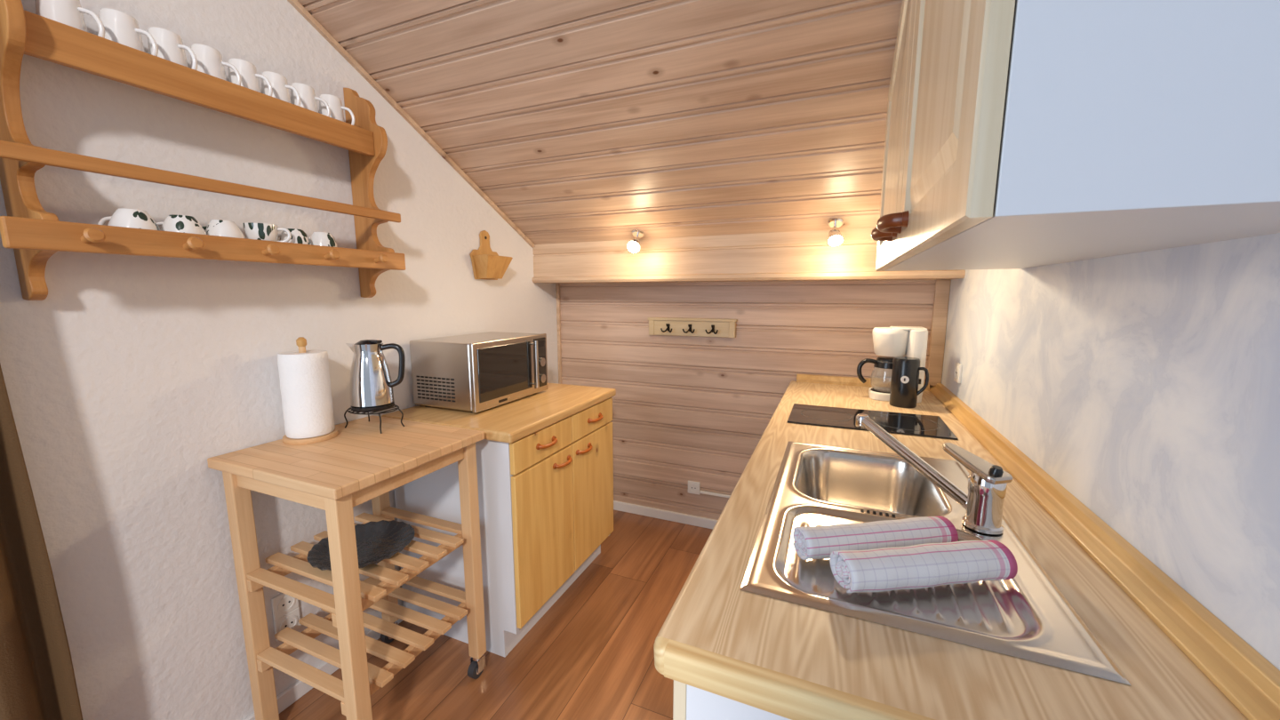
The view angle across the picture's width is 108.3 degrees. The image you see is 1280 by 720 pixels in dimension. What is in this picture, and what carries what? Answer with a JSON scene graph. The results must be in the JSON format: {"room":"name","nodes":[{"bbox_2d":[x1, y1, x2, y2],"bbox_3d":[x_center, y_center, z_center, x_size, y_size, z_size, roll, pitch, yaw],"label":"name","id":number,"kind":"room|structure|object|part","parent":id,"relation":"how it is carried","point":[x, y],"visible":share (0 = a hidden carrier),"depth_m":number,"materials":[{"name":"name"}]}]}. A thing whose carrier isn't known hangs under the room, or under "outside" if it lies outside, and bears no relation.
{"room":"kitchen","nodes":[
{"label":"kitchen","id":0,"kind":"room"},
{"bbox_2d":[0,0,558,719],"bbox_3d":[-1.306,-0.580,0.976,0.100,3.494,3.920,3,9,23],"label":"wall","id":1,"kind":"structure","parent":0,"point":[132,372],"depth_m":1.22,"materials":[{"name":"white paint"}]},
{"bbox_2d":[0,0,405,300],"bbox_3d":[-1.036,-0.512,1.217,0.217,0.697,0.860,3,9,23],"label":"shelf rack","id":2,"kind":"object","parent":1,"relation":"attached to","point":[34,234],"visible":1,"depth_m":1.02,"materials":[{"name":"brown wood"}]},
{"bbox_2d":[34,0,104,38],"bbox_3d":[-1.175,-0.700,0.947,0.088,0.098,0.081,3,9,23],"label":"mug","id":3,"kind":"object","parent":2,"relation":"on","point":[69,12],"visible":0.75,"depth_m":0.93,"materials":[{"name":"white ceramic"}]},
{"bbox_3d":[-1.138,-0.695,0.961,0.038,0.065,0.009,-3,8,-17],"label":"handle","id":4,"kind":"part","parent":3,"relation":"part of","materials":[{"name":"white ceramic"}]},
{"bbox_2d":[98,8,158,55],"bbox_3d":[-1.140,-0.711,1.023,0.094,0.098,0.073,3,9,23],"label":"mug","id":5,"kind":"object","parent":2,"relation":"on","point":[122,28],"visible":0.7,"depth_m":1.01,"materials":[{"name":"white ceramic"}]},
{"bbox_3d":[-1.103,-0.706,1.035,0.038,0.065,0.009,-1,8,-9],"label":"handle","id":6,"kind":"part","parent":5,"relation":"part of","materials":[{"name":"white ceramic"}]},
{"bbox_2d":[97,208,159,230],"bbox_3d":[-1.149,-0.306,1.045,0.103,0.062,0.084,3,9,23],"label":"mug","id":7,"kind":"object","parent":2,"relation":"on","point":[126,218],"visible":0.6,"depth_m":1.02,"materials":[{"name":"ceramic"}]},
{"bbox_3d":[-1.191,-0.300,1.035,0.038,0.045,0.009,-1,8,-8],"label":"handle","id":8,"kind":"part","parent":7,"relation":"part of","materials":[{"name":"ceramic"}]},
{"bbox_2d":[147,26,197,70],"bbox_3d":[-1.108,-0.721,1.092,0.098,0.098,0.072,3,9,23],"label":"mug","id":9,"kind":"object","parent":2,"relation":"on","point":[170,44],"visible":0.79,"depth_m":1.08,"materials":[{"name":"white ceramic"}]},
{"bbox_3d":[-1.072,-0.715,1.098,0.038,0.065,0.009,0,8,0],"label":"handle","id":10,"kind":"part","parent":9,"relation":"part of","materials":[{"name":"white ceramic"}]},
{"bbox_2d":[156,214,206,234],"bbox_3d":[-1.115,-0.317,1.124,0.103,0.062,0.084,3,9,23],"label":"patterned bowl","id":11,"kind":"object","parent":2,"relation":"on","point":[173,223],"visible":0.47,"depth_m":1.10,"materials":[{"name":"ceramic"}]},
{"bbox_3d":[-1.000,-0.436,1.212,0.015,0.030,0.860,3,9,23],"label":"rail","id":12,"kind":"part","parent":2,"relation":"part of","materials":[{"name":"brown wood"}]},
{"bbox_2d":[190,43,240,85],"bbox_3d":[-1.081,-0.732,1.169,0.088,0.098,0.081,3,9,23],"label":"mug","id":13,"kind":"object","parent":2,"relation":"on","point":[210,61],"visible":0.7,"depth_m":1.15,"materials":[{"name":"white ceramic"}]},
{"bbox_3d":[-1.044,-0.727,1.183,0.038,0.065,0.009,-3,8,-17],"label":"handle","id":14,"kind":"part","parent":13,"relation":"part of","materials":[{"name":"white ceramic"}]},
{"bbox_2d":[202,219,244,238],"bbox_3d":[-1.083,-0.328,1.198,0.103,0.062,0.084,3,9,23],"label":"patterned bowl","id":15,"kind":"object","parent":2,"relation":"on","point":[220,228],"visible":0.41,"depth_m":1.17,"materials":[{"name":"ceramic"}]},
{"bbox_2d":[227,58,272,96],"bbox_3d":[-1.050,-0.741,1.234,0.094,0.098,0.073,3,9,23],"label":"mug","id":16,"kind":"object","parent":2,"relation":"on","point":[247,70],"visible":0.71,"depth_m":1.22,"materials":[{"name":"white ceramic"}]},
{"bbox_3d":[-1.013,-0.736,1.246,0.038,0.065,0.009,-1,8,-9],"label":"handle","id":17,"kind":"part","parent":16,"relation":"part of","materials":[{"name":"white ceramic"}]},
{"bbox_2d":[242,222,291,242],"bbox_3d":[-1.033,-0.340,1.276,0.081,0.064,0.091,3,9,23],"label":"patterned cup","id":18,"kind":"object","parent":2,"relation":"on","point":[258,231],"visible":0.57,"depth_m":1.25,"materials":[{"name":"ceramic"}]},
{"bbox_3d":[-0.997,-0.346,1.292,0.037,0.046,0.009,-4,9,-28],"label":"handle","id":19,"kind":"part","parent":18,"relation":"part of","materials":[{"name":"ceramic"}]},
{"bbox_2d":[261,71,300,105],"bbox_3d":[-1.018,-0.751,1.304,0.098,0.098,0.072,3,9,23],"label":"mug","id":20,"kind":"object","parent":2,"relation":"on","point":[279,84],"visible":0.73,"depth_m":1.29,"materials":[{"name":"white ceramic"}]},
{"bbox_3d":[-0.982,-0.745,1.309,0.038,0.065,0.009,0,8,0],"label":"handle","id":21,"kind":"part","parent":20,"relation":"part of","materials":[{"name":"white ceramic"}]},
{"bbox_2d":[278,228,311,244],"bbox_3d":[-1.017,-0.350,1.355,0.098,0.062,0.078,3,9,23],"label":"patterned cup","id":22,"kind":"object","parent":2,"relation":"on","point":[298,236],"visible":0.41,"depth_m":1.33,"materials":[{"name":"ceramic"}]},
{"bbox_2d":[290,82,330,116],"bbox_3d":[-0.992,-0.761,1.379,0.088,0.098,0.081,3,9,23],"label":"mug","id":23,"kind":"object","parent":2,"relation":"on","point":[308,100],"visible":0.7,"depth_m":1.36,"materials":[{"name":"white ceramic"}]},
{"bbox_3d":[-0.955,-0.757,1.393,0.038,0.065,0.009,-3,8,-17],"label":"handle","id":24,"kind":"part","parent":23,"relation":"part of","materials":[{"name":"white ceramic"}]},
{"bbox_2d":[308,232,337,247],"bbox_3d":[-0.986,-0.360,1.429,0.098,0.062,0.078,3,9,23],"label":"patterned bowl","id":25,"kind":"object","parent":2,"relation":"on","point":[316,238],"visible":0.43,"depth_m":1.40,"materials":[{"name":"ceramic"}]},
{"bbox_2d":[319,94,354,125],"bbox_3d":[-0.959,-0.771,1.449,0.094,0.098,0.073,3,9,23],"label":"mug","id":26,"kind":"object","parent":2,"relation":"on","point":[335,105],"visible":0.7,"depth_m":1.43,"materials":[{"name":"white ceramic"}]},
{"bbox_3d":[-0.921,-0.766,1.461,0.038,0.065,0.009,-1,8,-9],"label":"handle","id":27,"kind":"part","parent":26,"relation":"part of","materials":[{"name":"white ceramic"}]},
{"bbox_2d":[271,592,301,640],"bbox_3d":[-1.122,0.805,1.468,0.012,0.144,0.072,3,9,23],"label":"wall outlet","id":28,"kind":"object","parent":1,"relation":"attached to","point":[285,609],"visible":0.88,"depth_m":1.46,"materials":[{"name":"white plastic"}]},
{"bbox_3d":[-1.123,0.769,1.464,0.010,0.072,0.072,3,9,23],"label":"plate","id":29,"kind":"part","parent":28,"relation":"part of","materials":[{"name":"white plastic"}]},
{"bbox_2d":[277,594,295,612],"bbox_3d":[-1.117,0.770,1.461,0.002,0.052,0.052,3,9,23],"label":"socket","id":30,"kind":"object","parent":28,"relation":"attached to","point":[285,603],"depth_m":1.46,"materials":[{"name":"white plastic"}]},
{"bbox_3d":[-1.123,0.841,1.474,0.010,0.072,0.072,3,9,23],"label":"plate","id":31,"kind":"part","parent":28,"relation":"part of","materials":[{"name":"white plastic"}]},
{"bbox_2d":[280,615,297,631],"bbox_3d":[-1.117,0.841,1.471,0.002,0.052,0.052,3,9,23],"label":"socket","id":32,"kind":"object","parent":28,"relation":"attached to","point":[291,621],"depth_m":1.47,"materials":[{"name":"white plastic"}]},
{"bbox_2d":[244,605,403,719],"bbox_3d":[-1.256,1.126,1.190,0.014,0.055,3.905,3,9,23],"label":"baseboard","id":33,"kind":"structure","parent":1,"relation":"attached to","point":[285,699],"depth_m":1.51,"materials":[{"name":"white paint"}]},
{"bbox_2d":[287,0,535,247],"bbox_3d":[-1.293,-1.326,0.753,0.014,1.907,3.645,3,9,23],"label":"trim","id":34,"kind":"structure","parent":1,"relation":"attached to","point":[295,4],"depth_m":1.72,"materials":[{"name":"brown wood"}]},
{"bbox_2d":[469,230,512,279],"bbox_3d":[-0.698,-0.498,2.187,0.097,0.230,0.199,3,9,23],"label":"wall box","id":35,"kind":"object","parent":1,"relation":"attached to","point":[487,264],"visible":1,"depth_m":2.16,"materials":[{"name":"brown wood"}]},
{"bbox_3d":[-0.737,-0.500,2.204,0.012,0.230,0.199,3,9,23],"label":"plate","id":36,"kind":"part","parent":35,"relation":"part of","materials":[{"name":"brown wood"}]},
{"bbox_2d":[279,509,712,719],"bbox_3d":[-0.321,1.243,0.845,2.215,0.080,3.970,3,9,23],"label":"floor","id":37,"kind":"structure","parent":0,"point":[590,656],"depth_m":1.66,"materials":[{"name":"laminate"}]},
{"bbox_2d":[207,415,486,719],"bbox_3d":[-0.844,0.679,1.444,0.522,0.868,0.495,3,9,23],"label":"trolley","id":38,"kind":"object","parent":37,"relation":"on","point":[361,464],"visible":0.98,"depth_m":1.31,"materials":[{"name":"brown wood"}]},
{"bbox_3d":[-1.115,0.710,1.331,0.042,0.840,0.042,3,9,23],"label":"leg","id":39,"kind":"part","parent":38,"relation":"part of","materials":[{"name":"brown wood"}]},
{"bbox_3d":[-1.004,0.850,1.535,0.020,0.036,0.458,3,9,23],"label":"shelf rail","id":40,"kind":"part","parent":38,"relation":"part of","materials":[{"name":"brown wood"}]},
{"bbox_2d":[277,336,338,444],"bbox_3d":[-1.023,0.086,1.417,0.144,0.314,0.144,3,9,23],"label":"paper towel holder","id":41,"kind":"object","parent":38,"relation":"on","point":[304,375],"visible":1,"depth_m":1.37,"materials":[{"name":"white paper"},{"name":"light honey pine"}]},
{"bbox_3d":[-1.004,0.602,1.500,0.020,0.036,0.458,3,9,23],"label":"shelf rail","id":42,"kind":"part","parent":38,"relation":"part of","materials":[{"name":"brown wood"}]},
{"bbox_3d":[-0.726,0.733,1.169,0.042,0.840,0.042,3,9,23],"label":"leg","id":43,"kind":"part","parent":38,"relation":"part of","materials":[{"name":"brown wood"}]},
{"bbox_2d":[306,520,414,570],"bbox_3d":[-0.841,0.568,1.408,0.280,0.028,0.280,3,9,23],"label":"glass plate","id":44,"kind":"object","parent":38,"relation":"on","point":[376,541],"visible":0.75,"depth_m":1.43,"materials":[{"name":"grey"}]},
{"bbox_2d":[344,404,404,433],"bbox_3d":[-0.884,0.192,1.537,0.174,0.066,0.134,3,9,23],"label":"trivet","id":45,"kind":"object","parent":38,"relation":"on","point":[395,405],"visible":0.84,"depth_m":1.50,"materials":[{"name":"grey metal"}]},
{"bbox_3d":[-0.972,0.193,1.532,0.018,0.065,0.006,-1,8,-9],"label":"leg","id":46,"kind":"part","parent":45,"relation":"part of","materials":[{"name":"grey metal"}]},
{"bbox_2d":[345,339,405,412],"bbox_3d":[-0.869,0.047,1.510,0.160,0.227,0.126,3,9,23],"label":"electric kettle","id":47,"kind":"object","parent":45,"relation":"on","point":[371,388],"visible":1,"depth_m":1.48,"materials":[{"name":"silver metal"}]},
{"bbox_3d":[-0.925,-0.040,1.504,0.043,0.032,0.036,3,9,23],"label":"spout","id":48,"kind":"part","parent":47,"relation":"part of","materials":[{"name":"silver metal"}]},
{"bbox_3d":[-0.884,-0.056,1.502,0.078,0.020,0.078,3,9,23],"label":"lid","id":49,"kind":"part","parent":47,"relation":"part of","materials":[{"name":"black plastic"}]},
{"bbox_3d":[-0.854,-0.060,1.489,0.045,0.009,0.020,3,9,23],"label":"thumb lever","id":50,"kind":"part","parent":47,"relation":"part of","materials":[{"name":"black plastic"}]},
{"bbox_3d":[-0.811,0.018,1.522,0.071,0.147,0.018,-1,8,-7],"label":"handle","id":51,"kind":"part","parent":47,"relation":"part of","materials":[{"name":"black plastic"}]},
{"bbox_3d":[-0.827,0.202,1.472,0.006,0.065,0.018,-6,10,-35],"label":"leg","id":52,"kind":"part","parent":45,"relation":"part of","materials":[{"name":"grey metal"}]},
{"bbox_3d":[-0.797,0.192,1.542,0.018,0.065,0.006,-1,8,-9],"label":"leg","id":53,"kind":"part","parent":45,"relation":"part of","materials":[{"name":"grey metal"}]},
{"bbox_3d":[-0.951,0.618,1.711,0.042,0.764,0.042,3,9,23],"label":"leg","id":54,"kind":"part","parent":38,"relation":"part of","materials":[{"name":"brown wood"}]},
{"bbox_3d":[-0.674,0.622,1.362,0.020,0.036,0.458,3,9,23],"label":"shelf rail","id":55,"kind":"part","parent":38,"relation":"part of","materials":[{"name":"brown wood"}]},
{"bbox_3d":[-0.674,0.869,1.397,0.020,0.036,0.458,3,9,23],"label":"shelf rail","id":56,"kind":"part","parent":38,"relation":"part of","materials":[{"name":"brown wood"}]},
{"bbox_3d":[-0.562,0.641,1.549,0.042,0.764,0.042,3,9,23],"label":"leg","id":57,"kind":"part","parent":38,"relation":"part of","materials":[{"name":"brown wood"}]},
{"bbox_2d":[381,383,615,656],"bbox_3d":[-0.536,0.598,2.042,0.625,0.860,0.795,3,9,23],"label":"base cabinet","id":58,"kind":"object","parent":37,"relation":"on","point":[545,458],"visible":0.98,"depth_m":1.73,"materials":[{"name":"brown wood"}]},
{"bbox_2d":[409,331,548,412],"bbox_3d":[-0.655,0.035,1.984,0.353,0.272,0.477,3,9,23],"label":"microwave oven","id":59,"kind":"object","parent":58,"relation":"on","point":[474,372],"visible":1,"depth_m":1.80,"materials":[{"name":"silver metal"}]},
{"bbox_3d":[-0.530,0.038,1.932,0.018,0.263,0.477,3,9,23],"label":"frame","id":60,"kind":"part","parent":59,"relation":"part of","materials":[{"name":"silver metal"}]},
{"bbox_3d":[-0.453,0.018,2.027,0.016,0.208,0.016,3,9,23],"label":"door handle","id":61,"kind":"part","parent":59,"relation":"part of","materials":[{"name":"silver metal"}]},
{"bbox_3d":[-0.452,0.012,2.091,0.004,0.223,0.093,3,9,23],"label":"control panel","id":62,"kind":"part","parent":59,"relation":"part of","materials":[{"name":"silver metal"}]},
{"bbox_3d":[-0.358,0.309,1.721,0.019,0.113,0.371,3,9,23],"label":"drawer","id":63,"kind":"part","parent":58,"relation":"part of","materials":[{"name":"yellow wood"}]},
{"bbox_3d":[-0.358,0.651,1.770,0.019,0.563,0.371,3,9,23],"label":"door","id":64,"kind":"part","parent":58,"relation":"part of","materials":[{"name":"yellow wood"}]},
{"bbox_3d":[-0.337,0.309,1.712,0.035,0.017,0.112,3,9,23],"label":"drawer handle","id":65,"kind":"part","parent":58,"relation":"part of","materials":[{"name":"orange wood"}]},
{"bbox_3d":[-0.296,0.404,1.822,0.035,0.017,0.112,3,9,23],"label":"door handle","id":66,"kind":"part","parent":58,"relation":"part of","materials":[{"name":"orange wood"}]},
{"bbox_3d":[-0.230,0.382,1.977,0.035,0.017,0.112,3,9,23],"label":"door handle","id":67,"kind":"part","parent":58,"relation":"part of","materials":[{"name":"orange wood"}]},
{"bbox_3d":[-0.212,0.260,2.065,0.019,0.113,0.371,3,9,23],"label":"drawer","id":68,"kind":"part","parent":58,"relation":"part of","materials":[{"name":"yellow wood"}]},
{"bbox_3d":[-0.212,0.602,2.114,0.019,0.563,0.371,3,9,23],"label":"door","id":69,"kind":"part","parent":58,"relation":"part of","materials":[{"name":"yellow wood"}]},
{"bbox_3d":[-0.190,0.260,2.056,0.035,0.017,0.112,3,9,23],"label":"drawer handle","id":70,"kind":"part","parent":58,"relation":"part of","materials":[{"name":"orange wood"}]},
{"bbox_2d":[653,374,1279,719],"bbox_3d":[0.674,0.663,1.389,0.661,0.916,1.926,3,9,23],"label":"countertop","id":71,"kind":"structure","parent":37,"relation":"on","point":[729,652],"depth_m":0.58,"materials":[{"name":"brown wood"}]},
{"bbox_3d":[0.141,0.714,0.859,0.019,0.705,0.460,3,9,23],"label":"door","id":72,"kind":"part","parent":71,"relation":"part of","materials":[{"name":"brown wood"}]},
{"bbox_2d":[787,403,958,439],"bbox_3d":[0.775,0.204,1.593,0.487,0.006,0.275,3,9,23],"label":"cooktop","id":73,"kind":"object","parent":71,"relation":"in","point":[930,426],"visible":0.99,"depth_m":1.57,"materials":[{"name":"black glass"}]},
{"bbox_2d":[856,326,927,403],"bbox_3d":[1.035,0.011,1.917,0.244,0.298,0.152,3,9,23],"label":"coffee maker","id":74,"kind":"object","parent":71,"relation":"on","point":[890,342],"visible":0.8,"depth_m":1.86,"materials":[{"name":"white plastic"}]},
{"bbox_3d":[0.950,0.046,1.938,0.077,0.105,0.019,1,8,9],"label":"carafe handle","id":75,"kind":"part","parent":74,"relation":"part of","materials":[{"name":"black plastic"}]},
{"bbox_3d":[1.032,0.127,1.935,0.120,0.003,0.120,3,9,23],"label":"hot plate","id":76,"kind":"part","parent":74,"relation":"part of","materials":[{"name":"black plastic"}]},
{"bbox_3d":[1.032,-0.005,1.917,0.092,0.014,0.092,3,9,23],"label":"carafe lid","id":77,"kind":"part","parent":74,"relation":"part of","materials":[{"name":"black plastic"}]},
{"bbox_3d":[1.087,-0.129,1.876,0.120,0.010,0.110,3,9,23],"label":"lid","id":78,"kind":"part","parent":74,"relation":"part of","materials":[{"name":"white plastic"}]},
{"bbox_2d":[889,356,928,407],"bbox_3d":[1.029,0.085,1.780,0.092,0.190,0.113,-3,9,-22],"label":"mug","id":79,"kind":"object","parent":71,"relation":"on","point":[904,393],"visible":1,"depth_m":1.75,"materials":[{"name":"black ceramic"}]},
{"bbox_3d":[1.073,0.082,1.755,0.040,0.110,0.013,5,10,33],"label":"handle","id":80,"kind":"part","parent":79,"relation":"part of","materials":[{"name":"black plastic"}]},
{"bbox_2d":[855,413,1012,534],"bbox_3d":[0.591,0.218,0.969,0.062,0.142,0.329,-3,9,-18],"label":"kitchen faucet","id":81,"kind":"object","parent":71,"relation":"on","point":[983,503],"visible":1,"depth_m":0.85,"materials":[{"name":"silver metal"}]},
{"bbox_3d":[0.576,0.208,0.979,0.024,0.122,0.271,-3,9,-21],"label":"spout","id":82,"kind":"part","parent":81,"relation":"part of","materials":[{"name":"silver metal"}]},
{"bbox_3d":[0.626,0.192,0.870,0.051,0.037,0.125,-2,8,-12],"label":"lever","id":83,"kind":"part","parent":81,"relation":"part of","materials":[{"name":"silver metal"}]},
{"bbox_2d":[740,441,1130,685],"bbox_3d":[0.491,0.371,0.947,0.432,0.154,0.748,3,9,23],"label":"sink","id":84,"kind":"object","parent":71,"relation":"in","point":[1026,616],"visible":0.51,"depth_m":0.71,"materials":[{"name":"silver metal"}]},
{"bbox_2d":[792,515,958,559],"bbox_3d":[0.392,0.297,0.773,0.267,0.052,0.056,-1,8,-9],"label":"tea towel","id":85,"kind":"object","parent":84,"relation":"on","point":[811,542],"visible":0.97,"depth_m":0.75,"materials":[{"name":"white fabric"}]},
{"bbox_2d":[829,539,1017,592],"bbox_3d":[0.421,0.305,0.689,0.261,0.053,0.063,-1,8,-7],"label":"tea towel","id":86,"kind":"object","parent":84,"relation":"on","point":[929,564],"visible":1,"depth_m":0.67,"materials":[{"name":"white fabric"}]},
{"bbox_2d":[297,0,902,244],"bbox_3d":[-0.371,-1.301,0.363,2.215,1.931,3.675,3,9,23],"label":"ceiling","id":87,"kind":"structure","parent":0,"point":[580,120],"depth_m":1.52,"materials":[{"name":"brown wood"}]},
{"bbox_2d":[626,229,644,253],"bbox_3d":[-0.018,-0.573,2.230,0.067,0.119,0.114,3,9,23],"label":"ceiling spotlight","id":88,"kind":"object","parent":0,"point":[633,246],"depth_m":2.21,"materials":[{"name":"white glass"}]},
{"bbox_2d":[560,280,935,519],"bbox_3d":[0.435,0.210,2.513,2.215,1.495,0.030,3,9,23],"label":"wall","id":89,"kind":"structure","parent":0,"point":[685,409],"depth_m":2.53,"materials":[{"name":"brown wood"}]},
{"bbox_2d":[555,283,562,383],"bbox_3d":[-0.495,0.192,2.879,0.018,1.318,0.020,3,9,23],"label":"trim","id":90,"kind":"structure","parent":89,"relation":"attached to","point":[557,285],"depth_m":2.82,"materials":[{"name":"brown wood"}]},
{"bbox_2d":[613,500,717,528],"bbox_3d":[0.428,0.926,2.597,2.015,0.055,0.019,3,9,23],"label":"baseboard","id":91,"kind":"structure","parent":89,"relation":"attached to","point":[643,510],"depth_m":2.70,"materials":[{"name":"white paint"}]},
{"bbox_2d":[648,317,736,337],"bbox_3d":[0.268,-0.175,2.481,0.494,0.097,0.057,3,9,23],"label":"coat hook rack","id":92,"kind":"object","parent":89,"relation":"attached to","point":[698,327],"visible":1,"depth_m":2.48,"materials":[{"name":"beige wood"}]},
{"bbox_3d":[0.064,-0.181,2.575,0.030,0.083,0.005,3,9,23],"label":"panel frame","id":93,"kind":"part","parent":92,"relation":"part of","materials":[{"name":"beige wood"}]},
{"bbox_3d":[0.478,-0.157,2.402,0.030,0.083,0.005,3,9,23],"label":"panel frame","id":94,"kind":"part","parent":92,"relation":"part of","materials":[{"name":"beige wood"}]},
{"bbox_2d":[688,480,700,495],"bbox_3d":[0.305,0.723,2.619,0.072,0.072,0.012,3,9,23],"label":"wall outlet","id":95,"kind":"object","parent":89,"relation":"attached to","point":[693,487],"visible":1,"depth_m":2.61,"materials":[{"name":"white plastic"}]},
{"bbox_2d":[688,483,697,492],"bbox_3d":[0.303,0.724,2.614,0.052,0.052,0.002,3,9,23],"label":"socket","id":96,"kind":"object","parent":95,"relation":"attached to","point":[692,487],"depth_m":2.61,"materials":[{"name":"white plastic"}]},
{"bbox_2d":[699,490,730,497],"bbox_3d":[0.545,0.755,2.521,0.448,0.015,0.011,3,9,23],"label":"duct","id":97,"kind":"object","parent":89,"relation":"attached to","point":[700,492],"visible":0.45,"depth_m":2.57,"materials":[{"name":"white plastic"}]},
{"bbox_2d":[532,227,965,283],"bbox_3d":[0.384,-0.504,2.288,2.015,0.227,0.276,3,9,23],"label":"beam","id":98,"kind":"structure","parent":89,"relation":"attached to","point":[795,255],"depth_m":2.16,"materials":[{"name":"brown wood"}]},
{"bbox_2d":[928,280,951,385],"bbox_3d":[1.328,-0.118,2.059,0.055,0.473,0.022,3,9,23],"label":"trim","id":99,"kind":"structure","parent":89,"relation":"attached to","point":[942,287],"depth_m":2.05,"materials":[{"name":"brown wood"}]},
{"bbox_2d":[826,216,844,246],"bbox_3d":[0.799,-0.524,1.890,0.068,0.120,0.114,3,9,23],"label":"ceiling spotlight","id":100,"kind":"object","parent":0,"point":[835,238],"depth_m":1.87,"materials":[{"name":"white glass"}]},
{"bbox_2d":[941,232,1279,670],"bbox_3d":[0.815,-0.295,0.598,0.100,3.036,3.040,3,9,23],"label":"wall","id":101,"kind":"structure","parent":0,"point":[1146,385],"depth_m":0.69,"materials":[{"name":"white paint"}]},
{"bbox_2d":[953,362,962,383],"bbox_3d":[1.228,0.049,1.786,0.012,0.072,0.072,3,9,23],"label":"wall outlet","id":102,"kind":"object","parent":101,"relation":"attached to","point":[958,367],"visible":1,"depth_m":1.76,"materials":[{"name":"white plastic"}]},
{"bbox_2d":[953,366,958,379],"bbox_3d":[1.223,0.049,1.788,0.002,0.052,0.052,3,9,23],"label":"socket","id":103,"kind":"object","parent":102,"relation":"attached to","point":[956,373],"depth_m":1.79,"materials":[{"name":"white plastic"}]},
{"bbox_2d":[871,0,1279,271],"bbox_3d":[0.640,-0.536,0.791,0.395,0.702,1.055,3,9,23],"label":"upper cabinet","id":104,"kind":"object","parent":101,"relation":"attached to","point":[1020,133],"visible":1,"depth_m":0.39,"materials":[{"name":"white wood"}]},
{"bbox_3d":[0.509,-0.265,0.968,0.046,0.023,0.105,3,9,23],"label":"handle","id":105,"kind":"part","parent":104,"relation":"part of","materials":[{"name":"brown wood"}]},
{"bbox_3d":[0.451,-0.245,0.831,0.046,0.023,0.105,3,9,23],"label":"handle","id":106,"kind":"part","parent":104,"relation":"part of","materials":[{"name":"brown wood"}]},
{"bbox_3d":[0.611,-0.578,1.087,0.020,0.702,0.526,3,9,23],"label":"door","id":107,"kind":"part","parent":104,"relation":"part of","materials":[{"name":"brown wood"}]},
{"bbox_3d":[0.406,-0.509,0.604,0.020,0.702,0.525,3,9,23],"label":"door","id":108,"kind":"part","parent":104,"relation":"part of","materials":[{"name":"brown wood"}]},
{"bbox_3d":[-1.388,-1.292,0.274,0.024,0.024,0.960,3,9,23],"label":"curtain rod","id":109,"kind":"object","parent":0,"visible":0},
{"bbox_2d":[0,364,83,719],"bbox_3d":[-1.382,-0.035,0.463,0.092,2.500,0.904,3,9,23],"label":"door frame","id":110,"kind":"structure","parent":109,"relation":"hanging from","point":[37,679],"depth_m":0.92,"materials":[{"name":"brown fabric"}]}
]}

